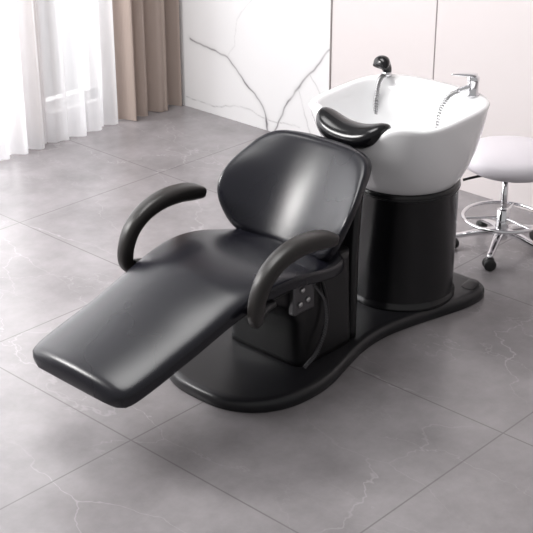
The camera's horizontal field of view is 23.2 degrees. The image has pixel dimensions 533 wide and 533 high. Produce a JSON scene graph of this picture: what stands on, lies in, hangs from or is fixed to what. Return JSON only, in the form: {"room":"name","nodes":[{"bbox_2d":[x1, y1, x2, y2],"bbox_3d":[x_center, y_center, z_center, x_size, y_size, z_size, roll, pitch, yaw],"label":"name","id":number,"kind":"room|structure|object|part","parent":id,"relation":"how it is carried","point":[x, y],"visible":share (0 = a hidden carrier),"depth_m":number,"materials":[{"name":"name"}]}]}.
{"room":"salon","nodes":[
{"label":"salon","id":0,"kind":"room"},
{"bbox_2d":[179,0,330,136],"bbox_3d":[-0.130,-1.887,5.833,1.150,2.600,0.001,22,33,38],"label":"wall","id":1,"kind":"structure","parent":0,"point":[261,64],"depth_m":6.18,"materials":[{"name":"white stone"}]},
{"bbox_2d":[0,105,532,532],"bbox_3d":[-0.288,0.973,2.894,6.500,0.100,6.100,22,33,38],"label":"floor","id":2,"kind":"structure","parent":0,"point":[429,429],"depth_m":3.92,"materials":[{"name":"grey tile"}]},
{"bbox_2d":[33,55,489,412],"bbox_3d":[0.041,-0.086,4.067,0.617,0.828,1.701,22,33,38],"label":"chair","id":3,"kind":"object","parent":2,"relation":"on","point":[341,242],"visible":1,"depth_m":4.07,"materials":[{"name":"black leather"}]},
{"bbox_3d":[-0.324,-0.132,4.060,0.067,0.221,0.364,22,33,38],"label":"armrest","id":4,"kind":"part","parent":3,"relation":"part of","materials":[{"name":"black"}]},
{"bbox_2d":[33,228,343,407],"bbox_3d":[-0.208,0.101,3.860,0.481,0.211,0.971,22,33,38],"label":"seat","id":5,"kind":"object","parent":3,"relation":"on","point":[169,304],"depth_m":3.72,"materials":[{"name":"black leather"}]},
{"bbox_3d":[-0.015,0.121,3.722,0.061,0.029,0.130,9,27,19],"label":"armrest mount","id":6,"kind":"part","parent":3,"relation":"part of","materials":[{"name":"black plastic"}]},
{"bbox_3d":[0.079,0.026,3.720,0.067,0.221,0.364,22,33,38],"label":"armrest","id":7,"kind":"part","parent":3,"relation":"part of","materials":[{"name":"black"}]},
{"bbox_2d":[217,130,371,260],"bbox_3d":[0.120,-0.224,4.113,0.540,0.331,0.275,22,33,38],"label":"backrest cushion","id":8,"kind":"object","parent":3,"relation":"on","point":[284,185],"depth_m":4.11,"materials":[{"name":"black leather"}]},
{"bbox_3d":[0.167,0.145,4.044,0.029,0.276,0.070,17,30,32],"label":"lever rod","id":9,"kind":"part","parent":3,"relation":"part of","materials":[{"name":"black plastic"}]},
{"bbox_3d":[0.409,-0.691,4.484,0.065,0.079,0.079,22,33,38],"label":"sprayer handle","id":10,"kind":"part","parent":3,"relation":"part of","materials":[{"name":"black plastic"}]},
{"bbox_2d":[309,74,489,194],"bbox_3d":[0.436,-0.420,4.335,0.526,0.292,0.502,22,33,38],"label":"ceramic basin","id":11,"kind":"object","parent":3,"relation":"in","point":[422,134],"depth_m":4.25,"materials":[{"name":"white ceramic"}]},
{"bbox_2d":[434,73,479,127],"bbox_3d":[0.623,-0.524,4.302,0.090,0.232,0.182,22,33,38],"label":"faucet","id":12,"kind":"object","parent":3,"relation":"on","point":[460,102],"depth_m":4.30,"materials":[{"name":"silver metal"}]},
{"bbox_2d":[455,136,532,270],"bbox_3d":[0.907,-0.247,4.900,0.392,0.415,0.408,22,33,38],"label":"stool","id":13,"kind":"object","parent":2,"relation":"on","point":[505,159],"visible":0.91,"depth_m":4.83,"materials":[{"name":"white leather"}]},
{"bbox_3d":[0.815,-0.338,4.857,0.165,0.037,0.011,-2,25,-4],"label":"height lever","id":14,"kind":"part","parent":13,"relation":"part of","materials":[{"name":"black plastic"}]},
{"bbox_3d":[0.791,-0.131,4.970,0.183,0.051,0.040,2,25,4],"label":"leg","id":15,"kind":"part","parent":13,"relation":"part of","materials":[{"name":"silver metal"}]},
{"bbox_3d":[0.871,-0.171,5.056,0.040,0.051,0.183,-6,26,-13],"label":"leg","id":16,"kind":"part","parent":13,"relation":"part of","materials":[{"name":"silver metal"}]},
{"bbox_2d":[484,257,494,264],"bbox_3d":[0.827,-0.023,4.823,0.042,0.024,0.042,22,33,38],"label":"caster wheel","id":17,"kind":"object","parent":13,"relation":"attached to","point":[487,260],"depth_m":4.81,"materials":[{"name":"black plastic"}]},
{"bbox_3d":[0.857,-0.087,4.875,0.040,0.051,0.183,10,27,20],"label":"leg","id":18,"kind":"part","parent":13,"relation":"part of","materials":[{"name":"silver metal"}]},
{"bbox_2d":[467,136,532,182],"bbox_3d":[0.918,-0.404,4.835,0.376,0.077,0.376,22,33,38],"label":"seat cushion","id":19,"kind":"object","parent":13,"relation":"on","point":[509,159],"depth_m":4.74,"materials":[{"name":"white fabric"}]},
{"bbox_3d":[0.974,-0.098,4.899,0.184,0.051,0.041,22,33,38],"label":"leg","id":20,"kind":"part","parent":13,"relation":"part of","materials":[{"name":"silver metal"}]},
{"bbox_3d":[0.986,-0.151,5.014,0.183,0.051,0.040,-15,29,-29],"label":"leg","id":21,"kind":"part","parent":13,"relation":"part of","materials":[{"name":"silver metal"}]},
{"bbox_3d":[1.759,-1.178,4.313,6.500,2.600,0.116,22,33,38],"label":"wall","id":22,"kind":"structure","parent":0,"visible":0},
{"bbox_2d":[0,0,117,159],"bbox_3d":[-2.051,-1.236,4.550,0.088,2.496,3.864,22,33,38],"label":"sheer curtain","id":23,"kind":"object","parent":22,"relation":"hanging from","point":[58,70],"visible":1,"depth_m":5.97,"materials":[{"name":"white fabric"}]},
{"bbox_2d":[112,0,181,120],"bbox_3d":[-0.587,-1.896,5.966,0.090,2.496,0.391,22,33,38],"label":"curtain","id":24,"kind":"object","parent":22,"relation":"hanging from","point":[146,32],"visible":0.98,"depth_m":6.37,"materials":[{"name":"beige fabric"}]},
{"bbox_2d":[329,0,332,89],"bbox_3d":[0.292,-1.721,5.478,0.007,2.600,0.018,22,33,38],"label":"strip","id":25,"kind":"object","parent":22,"relation":"attached to","point":[331,0],"visible":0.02,"depth_m":5.81,"materials":[{"name":"grey metal"}]},
{"bbox_2d":[331,0,436,88],"bbox_3d":[0.500,-1.640,5.304,0.560,2.600,0.014,22,33,38],"label":"panel","id":26,"kind":"object","parent":22,"relation":"attached to","point":[403,31],"visible":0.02,"depth_m":5.59,"materials":[{"name":"beige paint"}]},
{"bbox_2d":[433,0,437,79],"bbox_3d":[0.708,-1.559,5.130,0.006,2.600,0.012,22,33,38],"label":"strip","id":27,"kind":"object","parent":22,"relation":"attached to","point":[437,0],"visible":0.02,"depth_m":5.41,"materials":[{"name":"grey metal"}]},
{"bbox_2d":[434,0,532,211],"bbox_3d":[2.403,-0.890,3.696,4.630,2.600,0.014,22,33,38],"label":"panel","id":28,"kind":"object","parent":22,"relation":"attached to","point":[490,39],"visible":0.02,"depth_m":5.27,"materials":[{"name":"grey paint"}]}
]}

